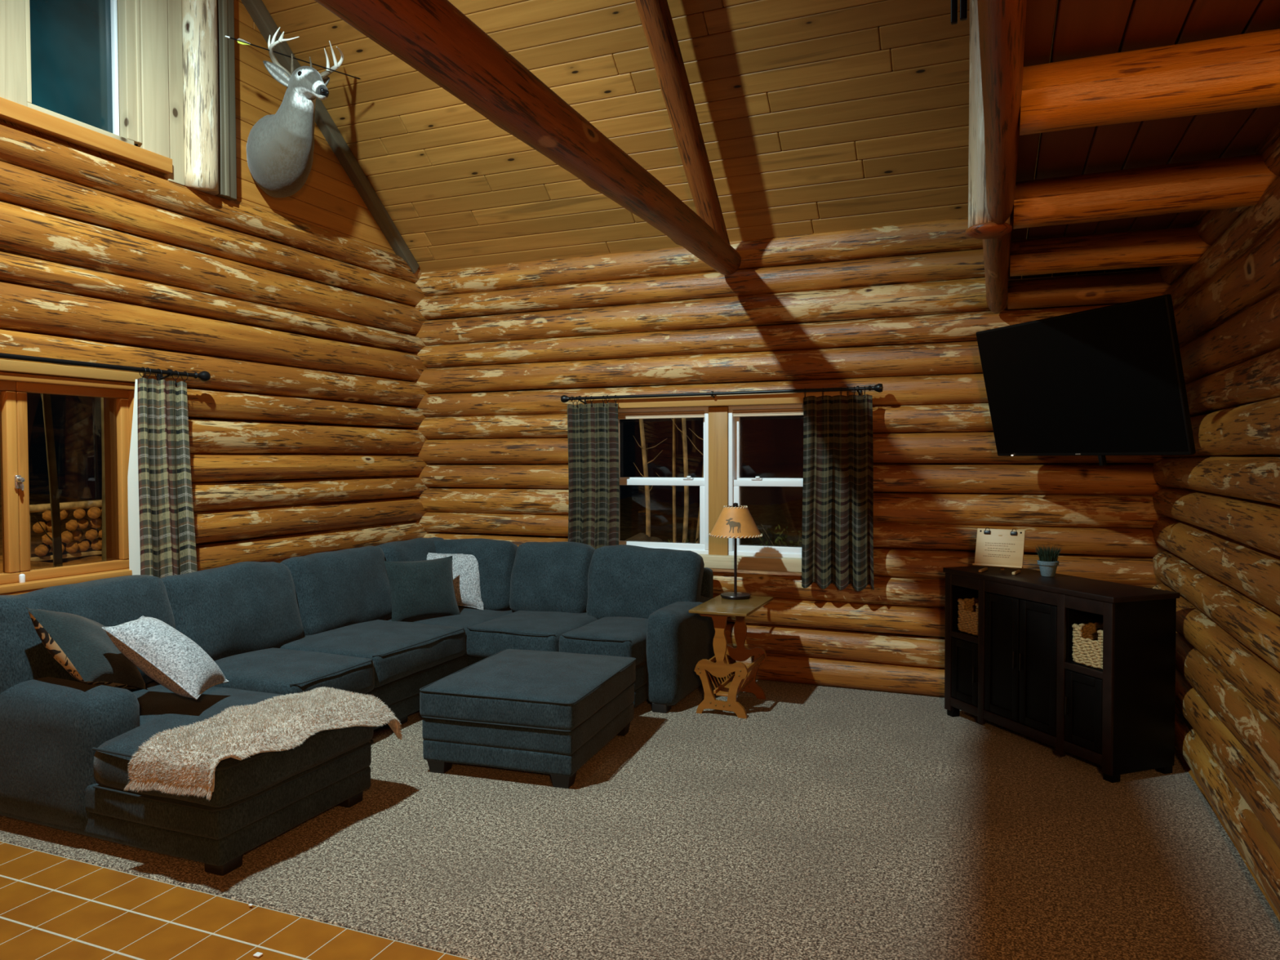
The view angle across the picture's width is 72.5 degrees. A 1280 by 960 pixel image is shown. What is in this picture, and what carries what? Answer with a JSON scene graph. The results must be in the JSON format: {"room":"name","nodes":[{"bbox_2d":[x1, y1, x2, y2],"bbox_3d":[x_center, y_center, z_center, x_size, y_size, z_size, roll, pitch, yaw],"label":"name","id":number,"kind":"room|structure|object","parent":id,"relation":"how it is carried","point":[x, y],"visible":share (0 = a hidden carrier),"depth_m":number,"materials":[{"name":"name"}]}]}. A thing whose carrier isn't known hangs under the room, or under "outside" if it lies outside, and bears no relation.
{"room":"cabin living room","nodes":[
{"label":"cabin living room","id":0,"kind":"room"},
{"bbox_2d":[0,0,430,569],"bbox_3d":[-3.464,-2.052,2.420,0.176,7.204,9.350,0,2,22],"label":"wall","id":1,"kind":"structure","parent":0,"point":[303,440],"depth_m":5.10,"materials":[{"name":"brown wood"}]},
{"bbox_2d":[0,359,142,595],"bbox_3d":[-2.971,0.027,3.650,0.255,1.099,1.900,0,2,22],"label":"window","id":2,"kind":"structure","parent":1,"relation":"in","point":[118,397],"depth_m":4.04,"materials":[{"name":"brown wood"}]},
{"bbox_2d":[0,0,172,174],"bbox_3d":[-2.751,-2.410,3.983,0.120,1.638,1.290,0,2,22],"label":"window","id":3,"kind":"structure","parent":1,"relation":"in","point":[83,56],"depth_m":4.24,"materials":[{"name":"brown wood"}]},
{"bbox_2d":[0,0,184,186],"bbox_3d":[-2.683,-2.447,4.117,0.054,1.770,1.200,0,2,22],"label":"window frame","id":4,"kind":"structure","parent":1,"relation":"attached to","point":[160,20],"depth_m":4.50,"materials":[{"name":"beige wood"}]},
{"bbox_2d":[0,352,210,385],"bbox_3d":[-2.820,-0.516,3.642,0.114,0.090,2.381,0,2,22],"label":"curtain rod","id":5,"kind":"object","parent":1,"relation":"attached to","point":[203,375],"visible":0.93,"depth_m":4.24,"materials":[{"name":"black metal"}]},
{"bbox_2d":[127,377,197,579],"bbox_3d":[-2.443,0.024,4.481,0.078,1.074,0.341,1,2,29],"label":"curtain","id":6,"kind":"object","parent":5,"relation":"hanging from","point":[162,531],"visible":0.95,"depth_m":4.46,"materials":[{"name":"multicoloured fabric"}]},
{"bbox_2d":[182,0,218,195],"bbox_3d":[-2.414,-2.332,4.761,0.199,1.495,0.200,0,2,22],"label":"log post","id":7,"kind":"object","parent":1,"relation":"on","point":[199,17],"visible":0.86,"depth_m":4.69,"materials":[{"name":"beige wood"}]},
{"bbox_2d":[214,0,236,200],"bbox_3d":[-2.335,-2.293,4.897,0.079,1.410,0.105,0,2,22],"label":"trim","id":8,"kind":"structure","parent":1,"relation":"attached to","point":[225,8],"depth_m":4.87,"materials":[{"name":"grey wood"}]},
{"bbox_2d":[246,26,343,197],"bbox_3d":[-1.981,-2.115,5.040,0.678,0.871,0.470,0,2,22],"label":"deer mount","id":9,"kind":"object","parent":1,"relation":"attached to","point":[280,145],"visible":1,"depth_m":4.97,"materials":[{"name":"grey fur"}]},
{"bbox_2d":[225,35,360,79],"bbox_3d":[-1.944,-2.384,4.953,0.025,0.040,0.797,1,2,42],"label":"arrow","id":10,"kind":"object","parent":9,"relation":"on","point":[239,41],"visible":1,"depth_m":4.88,"materials":[{"name":"black wood"}]},
{"bbox_2d":[240,0,419,273],"bbox_3d":[-2.625,-3.555,4.233,0.075,4.151,4.920,0,2,22],"label":"trim","id":11,"kind":"structure","parent":1,"relation":"attached to","point":[258,11],"depth_m":5.78,"materials":[{"name":"wood"}]},
{"bbox_2d":[0,840,472,959],"bbox_3d":[-0.573,1.519,-0.517,7.850,0.100,5.735,0,2,22],"label":"floor tile","id":12,"kind":"structure","parent":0,"point":[53,907],"depth_m":2.73,"materials":[{"name":"orange tile"}]},
{"bbox_2d":[250,953,260,959],"bbox_3d":[-1.125,1.393,2.555,0.022,0.006,0.017,0,2,22],"label":"scrap","id":13,"kind":"object","parent":12,"relation":"on","point":[255,956],"visible":1,"depth_m":2.55,"materials":[{"name":"white"}]},
{"bbox_2d":[0,675,1279,959],"bbox_3d":[1.199,1.403,3.807,7.850,0.100,3.615,0,2,22],"label":"floor","id":14,"kind":"structure","parent":0,"point":[824,822],"depth_m":3.22,"materials":[{"name":"carpet"}]},
{"bbox_2d":[0,536,715,875],"bbox_3d":[-1.190,0.883,4.614,2.355,0.917,3.272,0,2,22],"label":"sectional sofa","id":15,"kind":"object","parent":14,"relation":"on","point":[314,620],"visible":0.82,"depth_m":4.27,"materials":[{"name":"fabric"}]},
{"bbox_2d":[25,607,147,689],"bbox_3d":[-2.250,0.696,3.567,0.312,0.398,0.471,0,1,5],"label":"throw pillow","id":16,"kind":"object","parent":15,"relation":"on","point":[78,643],"visible":0.93,"depth_m":3.44,"materials":[{"name":"fabric"}]},
{"bbox_2d":[0,574,173,700],"bbox_3d":[-2.451,0.703,3.822,0.324,0.510,0.856,0,2,22],"label":"cushion","id":17,"kind":"object","parent":15,"relation":"on","point":[24,660],"depth_m":3.68,"materials":[{"name":"fabric"}]},
{"bbox_2d":[101,615,229,700],"bbox_3d":[-1.951,0.728,3.613,0.374,0.310,0.335,0,1,-3],"label":"lumbar pillow","id":18,"kind":"object","parent":15,"relation":"on","point":[163,653],"visible":1,"depth_m":3.49,"materials":[{"name":"white fabric"}]},
{"bbox_2d":[93,680,373,808],"bbox_3d":[-1.866,1.041,3.586,1.306,0.214,0.828,0,2,22],"label":"cushion","id":19,"kind":"object","parent":15,"relation":"on","point":[252,781],"depth_m":3.28,"materials":[{"name":"fabric"}]},
{"bbox_2d":[161,560,305,661],"bbox_3d":[-2.136,0.703,4.576,0.318,0.524,0.819,0,2,22],"label":"cushion","id":20,"kind":"object","parent":15,"relation":"on","point":[237,609],"depth_m":4.48,"materials":[{"name":"fabric"}]},
{"bbox_2d":[124,686,402,800],"bbox_3d":[-1.404,1.002,3.390,0.483,0.241,0.943,0,2,22],"label":"fur throw","id":21,"kind":"object","parent":15,"relation":"on","point":[179,760],"visible":1,"depth_m":3.18,"materials":[{"name":"beige fur"}]},
{"bbox_2d":[213,647,373,695],"bbox_3d":[-1.835,0.990,4.330,0.865,0.220,0.589,0,2,22],"label":"seat cushion","id":22,"kind":"object","parent":15,"relation":"on","point":[275,670],"depth_m":4.22,"materials":[{"name":"fabric"}]},
{"bbox_2d":[283,546,391,635],"bbox_3d":[-1.831,0.682,5.319,0.319,0.510,0.822,0,2,22],"label":"cushion","id":23,"kind":"object","parent":15,"relation":"on","point":[335,590],"depth_m":5.18,"materials":[{"name":"fabric"}]},
{"bbox_2d":[276,620,466,688],"bbox_3d":[-1.572,0.972,4.995,0.844,0.220,0.851,0,2,22],"label":"seat cushion","id":24,"kind":"object","parent":15,"relation":"on","point":[402,654],"depth_m":4.82,"materials":[{"name":"fabric"}]},
{"bbox_2d":[377,536,442,561],"bbox_3d":[-1.548,0.661,6.006,0.320,0.514,0.703,0,2,22],"label":"cushion","id":25,"kind":"object","parent":15,"relation":"on","point":[416,549],"depth_m":5.88,"materials":[{"name":"fabric"}]},
{"bbox_2d":[383,555,460,622],"bbox_3d":[-1.381,0.694,5.556,0.469,0.382,0.194,-1,2,-42],"label":"throw pillow","id":26,"kind":"object","parent":15,"relation":"on","point":[419,589],"visible":1,"depth_m":5.49,"materials":[{"name":"fabric"}]},
{"bbox_2d":[383,607,511,655],"bbox_3d":[-1.277,0.974,5.764,0.812,0.220,0.799,0,2,22],"label":"seat cushion","id":27,"kind":"object","parent":15,"relation":"on","point":[468,617],"depth_m":5.55,"materials":[{"name":"fabric"}]},
{"bbox_2d":[426,552,484,609],"bbox_3d":[-1.272,0.684,5.929,0.468,0.392,0.190,0,1,5],"label":"throw pillow","id":28,"kind":"object","parent":15,"relation":"on","point":[464,571],"visible":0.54,"depth_m":5.86,"materials":[{"name":"white fabric"}]},
{"bbox_2d":[434,538,518,610],"bbox_3d":[-1.180,0.664,6.058,0.740,0.518,0.319,0,2,22],"label":"cushion","id":29,"kind":"object","parent":15,"relation":"on","point":[495,558],"depth_m":5.88,"materials":[{"name":"fabric"}]},
{"bbox_2d":[465,609,598,657],"bbox_3d":[-0.619,0.959,5.480,0.627,0.219,0.825,0,2,22],"label":"seat cushion","id":30,"kind":"object","parent":15,"relation":"on","point":[520,629],"depth_m":5.19,"materials":[{"name":"fabric"}]},
{"bbox_2d":[508,540,595,613],"bbox_3d":[-0.568,0.669,5.812,0.590,0.519,0.315,0,2,22],"label":"cushion","id":31,"kind":"object","parent":15,"relation":"on","point":[545,575],"depth_m":5.69,"materials":[{"name":"fabric"}]},
{"bbox_2d":[559,616,648,666],"bbox_3d":[-0.113,0.962,5.282,0.466,0.218,0.806,0,2,22],"label":"seat cushion","id":32,"kind":"object","parent":15,"relation":"on","point":[615,636],"depth_m":4.98,"materials":[{"name":"fabric"}]},
{"bbox_2d":[587,546,703,618],"bbox_3d":[0.033,0.684,5.562,0.763,0.510,0.329,0,2,22],"label":"cushion","id":33,"kind":"object","parent":15,"relation":"on","point":[624,581],"depth_m":5.45,"materials":[{"name":"fabric"}]},
{"bbox_2d":[419,648,635,788],"bbox_3d":[-0.517,1.135,4.333,0.776,0.423,0.915,0,1,18],"label":"ottoman","id":34,"kind":"object","parent":14,"relation":"on","point":[548,712],"visible":1,"depth_m":3.97,"materials":[{"name":"fabric"}]},
{"bbox_2d":[419,648,635,730],"bbox_3d":[-0.518,1.018,4.331,0.775,0.188,0.915,0,1,18],"label":"cushion","id":35,"kind":"object","parent":34,"relation":"on","point":[508,689],"depth_m":4.01,"materials":[{"name":"fabric"}]},
{"bbox_2d":[688,594,773,719],"bbox_3d":[0.546,1.023,5.127,0.336,0.600,0.620,0,2,22],"label":"side table","id":36,"kind":"object","parent":14,"relation":"on","point":[719,609],"visible":0.99,"depth_m":4.95,"materials":[{"name":"brown wood"}]},
{"bbox_2d":[708,502,762,599],"bbox_3d":[0.582,0.427,5.318,0.327,0.580,0.327,0,2,22],"label":"table lamp","id":37,"kind":"object","parent":36,"relation":"on","point":[735,521],"visible":1,"depth_m":5.24,"materials":[{"name":"brown metal"}]},
{"bbox_2d":[725,517,740,533],"bbox_3d":[0.552,0.269,5.194,0.097,0.088,0.044,0,2,22],"label":"print","id":38,"kind":"object","parent":37,"relation":"on","point":[732,524],"depth_m":5.20,"materials":[{"name":"brown"}]},
{"bbox_2d":[942,565,1179,782],"bbox_3d":[2.078,0.918,4.449,0.407,0.832,1.135,-1,1,-20],"label":"media cabinet","id":39,"kind":"object","parent":14,"relation":"on","point":[1020,673],"visible":0.98,"depth_m":4.13,"materials":[{"name":"black wood"}]},
{"bbox_2d":[957,597,977,635],"bbox_3d":[1.924,0.751,4.813,0.278,0.182,0.213,-1,1,-20],"label":"storage basket","id":40,"kind":"object","parent":39,"relation":"in","point":[967,618],"visible":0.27,"depth_m":4.81,"materials":[{"name":"brown wicker"}]},
{"bbox_2d":[972,527,1025,574],"bbox_3d":[1.930,0.377,4.685,0.252,0.236,0.130,1,2,36],"label":"sign","id":41,"kind":"object","parent":39,"relation":"on","point":[1003,548],"visible":1,"depth_m":4.67,"materials":[{"name":"beige paper"}]},
{"bbox_2d":[1033,544,1062,577],"bbox_3d":[2.118,0.416,4.531,0.146,0.165,0.146,0,2,22],"label":"potted grass","id":42,"kind":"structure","parent":39,"relation":"on","point":[1047,562],"depth_m":4.50,"materials":[{"name":"grey ceramic"}]},
{"bbox_2d":[1071,622,1102,669],"bbox_3d":[2.190,0.768,4.062,0.278,0.182,0.214,-1,1,-20],"label":"storage basket","id":43,"kind":"object","parent":39,"relation":"in","point":[1087,638],"visible":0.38,"depth_m":4.06,"materials":[{"name":"beige wicker"}]},
{"bbox_2d":[262,0,1057,272],"bbox_3d":[0.075,-3.460,0.655,7.900,4.250,9.842,0,2,22],"label":"ceiling","id":44,"kind":"structure","parent":0,"point":[784,92],"depth_m":5.10,"materials":[{"name":"brown wood"}]},
{"bbox_2d":[635,0,730,244],"bbox_3d":[-0.297,-3.158,3.476,0.191,3.717,4.374,0,2,22],"label":"log","id":45,"kind":"object","parent":44,"relation":"attached to","point":[655,15],"visible":0.86,"depth_m":4.70,"materials":[{"name":"brown wood"}]},
{"bbox_2d":[314,0,741,275],"bbox_3d":[-0.346,-1.385,3.349,0.247,0.273,4.803,0,2,22],"label":"tie beam","id":46,"kind":"structure","parent":45,"relation":"attached to","point":[434,37],"depth_m":3.00,"materials":[{"name":"brown wood"}]},
{"bbox_2d":[411,217,1168,697],"bbox_3d":[0.658,-0.136,5.780,5.205,2.963,0.214,0,2,22],"label":"wall","id":47,"kind":"structure","parent":0,"point":[901,308],"depth_m":5.51,"materials":[{"name":"brown wood"}]},
{"bbox_2d":[586,391,849,572],"bbox_3d":[0.481,0.009,5.766,1.780,1.136,0.163,0,2,22],"label":"window","id":48,"kind":"structure","parent":47,"relation":"in","point":[722,482],"depth_m":5.72,"materials":[{"name":"brown wood"}]},
{"bbox_2d":[617,410,704,419],"bbox_3d":[0.123,-0.446,5.923,0.702,0.058,0.037,0,2,22],"label":"blind","id":49,"kind":"object","parent":48,"relation":"attached to","point":[622,415],"depth_m":5.91,"materials":[{"name":"beige"}]},
{"bbox_2d":[733,408,803,417],"bbox_3d":[0.912,-0.441,5.599,0.672,0.058,0.037,0,2,22],"label":"blind","id":50,"kind":"object","parent":48,"relation":"attached to","point":[737,412],"depth_m":5.62,"materials":[{"name":"beige"}]},
{"bbox_2d":[560,383,883,407],"bbox_3d":[0.473,-0.541,5.671,2.156,0.089,0.141,0,2,22],"label":"curtain rod","id":51,"kind":"object","parent":47,"relation":"attached to","point":[878,388],"visible":0.95,"depth_m":5.58,"materials":[{"name":"black metal"}]},
{"bbox_2d":[567,402,619,549],"bbox_3d":[-0.329,0.002,5.963,0.396,1.050,0.061,0,2,22],"label":"curtain","id":52,"kind":"object","parent":51,"relation":"hanging from","point":[593,471],"visible":0.91,"depth_m":5.96,"materials":[{"name":"fabric"}]},
{"bbox_2d":[801,394,874,591],"bbox_3d":[1.207,0.076,5.338,0.440,1.187,0.075,0,2,22],"label":"curtain","id":53,"kind":"object","parent":51,"relation":"hanging from","point":[837,532],"visible":1,"depth_m":5.34,"materials":[{"name":"fabric"}]},
{"bbox_2d":[1008,269,1171,309],"bbox_3d":[3.745,-1.042,4.315,3.552,0.175,0.171,0,2,22],"label":"joist","id":54,"kind":"object","parent":47,"relation":"attached to","point":[1123,286],"visible":0.61,"depth_m":4.77,"materials":[{"name":"brown wood"}]},
{"bbox_2d":[1037,560,1058,577],"bbox_3d":[2.118,0.459,4.533,0.104,0.080,0.104,0,2,22],"label":"pot","id":55,"kind":"object","parent":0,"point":[1047,567],"depth_m":4.50,"materials":[{"name":"grey ceramic"}]},
{"bbox_2d":[1008,0,1279,279],"bbox_3d":[2.074,-1.051,0.150,3.777,0.035,9.100,0,2,22],"label":"ceiling","id":56,"kind":"structure","parent":0,"point":[1083,28],"depth_m":2.66,"materials":[{"name":"brown wood"}]},
{"bbox_2d":[951,0,1012,239],"bbox_3d":[1.230,-1.996,3.139,0.221,2.212,0.242,0,2,22],"label":"post","id":57,"kind":"object","parent":56,"relation":"attached to","point":[980,224],"depth_m":3.15,"materials":[{"name":"beige wood"}]},
{"bbox_2d":[982,208,1013,312],"bbox_3d":[1.685,-1.026,4.126,0.115,0.194,1.880,0,2,22],"label":"log","id":58,"kind":"object","parent":56,"relation":"attached to","point":[996,251],"visible":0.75,"depth_m":3.91,"materials":[{"name":"brown wood"}]},
{"bbox_2d":[977,0,1026,224],"bbox_3d":[0.018,-0.921,0.012,0.102,0.198,6.680,0,2,22],"label":"log","id":59,"kind":"object","parent":56,"relation":"attached to","point":[1002,23],"visible":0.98,"depth_m":2.02,"materials":[{"name":"brown wood"}]},
{"bbox_2d":[1151,121,1279,921],"bbox_3d":[1.194,0.229,0.571,0.215,2.785,9.350,0,2,22],"label":"wall","id":60,"kind":"structure","parent":0,"point":[1220,532],"depth_m":3.23,"materials":[{"name":"brown wood"}]},
{"bbox_2d":[975,293,1195,466],"bbox_3d":[2.325,-0.436,4.323,0.660,0.728,1.150,-1,1,-20],"label":"television","id":61,"kind":"object","parent":60,"relation":"attached to","point":[1101,382],"visible":1,"depth_m":4.12,"materials":[{"name":"black plastic"}]},
{"bbox_2d":[1009,226,1210,276],"bbox_3d":[3.390,-1.022,3.447,3.552,0.183,0.159,0,2,22],"label":"joist","id":62,"kind":"object","parent":60,"relation":"attached to","point":[1181,246],"visible":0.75,"depth_m":3.92,"materials":[{"name":"brown wood"}]},
{"bbox_2d":[1013,153,1279,228],"bbox_3d":[3.006,-0.992,2.510,3.552,0.171,0.156,0,2,22],"label":"joist","id":63,"kind":"object","parent":60,"relation":"attached to","point":[1238,181],"visible":0.93,"depth_m":2.98,"materials":[{"name":"brown wood"}]},
{"bbox_2d":[1019,28,1279,135],"bbox_3d":[2.632,-0.970,1.597,3.552,0.174,0.161,0,2,22],"label":"joist","id":64,"kind":"object","parent":60,"relation":"attached to","point":[1239,72],"visible":0.94,"depth_m":2.11,"materials":[{"name":"brown wood"}]},
{"label":"outside","id":65,"kind":"structure","parent":0,"visible":0},
{"bbox_2d":[623,533,662,542],"bbox_3d":[0.029,0.726,8.789,0.484,0.393,0.473,0,2,22],"label":"boulder","id":66,"kind":"object","parent":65,"point":[636,536],"visible":0.16,"depth_m":8.71,"materials":[{"name":"brown stone"}]},
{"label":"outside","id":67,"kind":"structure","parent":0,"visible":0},
{"bbox_2d":[619,497,802,546],"bbox_3d":[1.936,0.817,11.335,11.000,0.755,10.000,0,2,22],"label":"ground","id":68,"kind":"structure","parent":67,"point":[632,509],"depth_m":13.78,"materials":[{"name":"brown soil"}]},
{"bbox_2d":[632,418,666,535],"bbox_3d":[-0.032,-0.550,9.207,0.542,3.255,0.400,0,2,22],"label":"tree","id":69,"kind":"object","parent":68,"relation":"on","point":[641,420],"visible":0.4,"depth_m":9.15,"materials":[{"name":"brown plant"}]},
{"bbox_2d":[655,417,676,542],"bbox_3d":[0.399,-0.660,9.492,0.427,3.452,0.212,1,2,42],"label":"tree","id":70,"kind":"object","parent":68,"relation":"on","point":[674,531],"visible":0.29,"depth_m":9.49,"materials":[{"name":"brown plant"}]},
{"bbox_2d":[671,417,688,542],"bbox_3d":[0.402,-0.545,8.900,0.363,3.254,0.451,0,2,22],"label":"tree","id":71,"kind":"object","parent":68,"relation":"on","point":[683,420],"visible":0.28,"depth_m":8.87,"materials":[{"name":"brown plant"}]},
{"bbox_2d":[667,537,699,543],"bbox_3d":[0.470,0.781,8.381,0.863,0.484,0.834,0,1,5],"label":"shrub","id":72,"kind":"object","parent":68,"relation":"on","point":[669,541],"visible":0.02,"depth_m":8.40,"materials":[{"name":"green plant"}]},
{"bbox_2d":[686,432,703,543],"bbox_3d":[0.727,-0.650,9.056,0.425,3.455,0.338,1,2,28],"label":"tree","id":73,"kind":"object","parent":68,"relation":"on","point":[698,522],"visible":0.09,"depth_m":9.13,"materials":[{"name":"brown plant"}]},
{"bbox_2d":[751,524,802,546],"bbox_3d":[1.420,0.720,8.087,1.162,0.607,1.154,0,2,22],"label":"shrub","id":74,"kind":"object","parent":68,"relation":"on","point":[774,532],"visible":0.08,"depth_m":8.16,"materials":[{"name":"green plant"}]},
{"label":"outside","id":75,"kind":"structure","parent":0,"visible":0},
{"bbox_2d":[0,488,102,573],"bbox_3d":[-11.371,0.925,11.169,18.500,1.288,16.000,0,2,22],"label":"ground","id":76,"kind":"structure","parent":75,"point":[34,499],"depth_m":13.70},
{"bbox_2d":[35,393,62,567],"bbox_3d":[-4.840,-0.256,7.073,0.360,3.702,0.375,0,2,22],"label":"tree","id":77,"kind":"object","parent":76,"relation":"on","point":[46,404],"visible":0.32,"depth_m":7.14,"materials":[{"name":"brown plant"}]},
{"bbox_2d":[29,499,102,561],"bbox_3d":[-6.981,0.627,10.714,0.426,0.769,1.702,0,2,22],"label":"rack","id":78,"kind":"object","parent":76,"relation":"on","point":[90,504],"visible":0.26,"depth_m":10.50,"materials":[{"name":"brown wood"}]},
{"bbox_2d":[34,542,50,556],"bbox_3d":[-7.052,0.822,10.317,0.128,0.131,0.383,-1,2,-29],"label":"firewood","id":79,"kind":"object","parent":78,"relation":"in","point":[42,549],"visible":0.96,"depth_m":10.16,"materials":[{"name":"brown wood"}]},
{"bbox_2d":[41,531,52,544],"bbox_3d":[-6.998,0.685,10.373,0.136,0.140,0.386,-1,2,-29],"label":"firewood","id":80,"kind":"object","parent":79,"relation":"on","point":[46,540],"visible":0.48,"depth_m":10.20,"materials":[{"name":"brown wood"}]},
{"bbox_2d":[32,520,47,533],"bbox_3d":[-7.074,0.552,10.306,0.126,0.126,0.380,-1,2,-30],"label":"firewood","id":81,"kind":"object","parent":80,"relation":"on","point":[37,527],"visible":0.84,"depth_m":10.14,"materials":[{"name":"brown wood"}]},
{"bbox_2d":[45,520,62,532],"bbox_3d":[-7.045,0.547,10.497,0.133,0.136,0.381,-1,2,-30],"label":"firewood","id":82,"kind":"object","parent":80,"relation":"on","point":[49,528],"visible":0.44,"depth_m":10.32,"materials":[{"name":"brown wood"}]},
{"bbox_2d":[42,510,51,520],"bbox_3d":[-7.027,0.414,10.402,0.123,0.126,0.380,-1,2,-30],"label":"firewood","id":83,"kind":"object","parent":82,"relation":"on","point":[46,515],"visible":0.52,"depth_m":10.23,"materials":[{"name":"brown wood"}]},
{"bbox_2d":[59,509,70,519],"bbox_3d":[-7.012,0.410,10.588,0.142,0.142,0.389,-1,2,-28],"label":"firewood","id":84,"kind":"object","parent":82,"relation":"on","point":[64,513],"visible":0.42,"depth_m":10.44,"materials":[{"name":"brown wood"}]},
{"bbox_2d":[51,542,66,552],"bbox_3d":[-6.982,0.817,10.500,0.130,0.130,0.387,-1,2,-29],"label":"firewood","id":85,"kind":"object","parent":78,"relation":"in","point":[64,544],"visible":0.27,"depth_m":10.41,"materials":[{"name":"brown wood"}]},
{"bbox_2d":[66,540,79,553],"bbox_3d":[-6.913,0.813,10.659,0.125,0.128,0.390,-1,2,-28],"label":"firewood","id":86,"kind":"object","parent":78,"relation":"in","point":[73,547],"visible":0.87,"depth_m":10.49,"materials":[{"name":"brown wood"}]},
{"bbox_2d":[61,529,73,542],"bbox_3d":[-6.931,0.680,10.560,0.131,0.131,0.380,-1,2,-30],"label":"firewood","id":87,"kind":"object","parent":86,"relation":"on","point":[67,535],"visible":0.74,"depth_m":10.40,"materials":[{"name":"brown wood"}]},
{"bbox_2d":[66,518,78,530],"bbox_3d":[-6.906,0.543,10.641,0.121,0.124,0.387,-1,2,-28],"label":"firewood","id":88,"kind":"object","parent":87,"relation":"on","point":[73,524],"visible":0.96,"depth_m":10.48,"materials":[{"name":"brown wood"}]},
{"bbox_2d":[71,528,83,540],"bbox_3d":[-6.928,0.675,10.750,0.112,0.114,0.383,-1,2,-29],"label":"firewood","id":89,"kind":"object","parent":86,"relation":"on","point":[77,534],"visible":0.83,"depth_m":10.59,"materials":[{"name":"brown wood"}]},
{"bbox_2d":[77,517,89,528],"bbox_3d":[-6.891,0.539,10.815,0.118,0.118,0.381,-1,2,-30],"label":"firewood","id":90,"kind":"object","parent":89,"relation":"on","point":[83,523],"visible":0.92,"depth_m":10.66,"materials":[{"name":"brown wood"}]},
{"bbox_2d":[73,508,86,519],"bbox_3d":[-6.874,0.406,10.718,0.121,0.121,0.378,-1,2,-30],"label":"firewood","id":91,"kind":"object","parent":90,"relation":"on","point":[78,513],"visible":0.9,"depth_m":10.56,"materials":[{"name":"brown wood"}]},
{"bbox_2d":[77,538,91,551],"bbox_3d":[-6.892,0.808,10.833,0.126,0.126,0.388,-1,2,-28],"label":"firewood","id":92,"kind":"object","parent":78,"relation":"in","point":[85,544],"visible":0.87,"depth_m":10.67,"materials":[{"name":"brown wood"}]},
{"bbox_2d":[90,537,102,550],"bbox_3d":[-6.816,0.804,10.986,0.135,0.135,0.388,-1,2,-28],"label":"firewood","id":93,"kind":"object","parent":78,"relation":"in","point":[96,544],"visible":0.77,"depth_m":10.82,"materials":[{"name":"brown wood"}]},
{"bbox_2d":[84,527,98,540],"bbox_3d":[-6.836,0.671,10.897,0.133,0.133,0.385,-1,2,-29],"label":"firewood","id":94,"kind":"object","parent":93,"relation":"on","point":[92,533],"visible":0.92,"depth_m":10.73,"materials":[{"name":"brown wood"}]},
{"bbox_2d":[89,516,102,528],"bbox_3d":[-6.842,0.534,10.994,0.134,0.134,0.382,-1,2,-29],"label":"firewood","id":95,"kind":"object","parent":94,"relation":"on","point":[95,523],"visible":0.81,"depth_m":10.83,"materials":[{"name":"brown wood"}]},
{"bbox_2d":[87,506,101,519],"bbox_3d":[-6.788,0.402,10.873,0.144,0.144,0.380,-1,2,-30],"label":"firewood","id":96,"kind":"object","parent":95,"relation":"on","point":[94,513],"visible":0.87,"depth_m":10.71,"materials":[{"name":"brown wood"}]},
{"bbox_2d":[98,528,102,537],"bbox_3d":[-6.793,0.667,11.078,0.118,0.118,0.381,-1,2,-30],"label":"firewood","id":97,"kind":"object","parent":93,"relation":"on","point":[100,530],"visible":0.32,"depth_m":10.90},
{"bbox_2d":[100,397,106,561],"bbox_3d":[-6.228,-0.832,10.288,0.230,4.703,0.253,0,2,22],"label":"tree","id":98,"kind":"object","parent":76,"relation":"on","point":[104,519],"visible":0.06,"depth_m":10.24,"materials":[{"name":"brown plant"}]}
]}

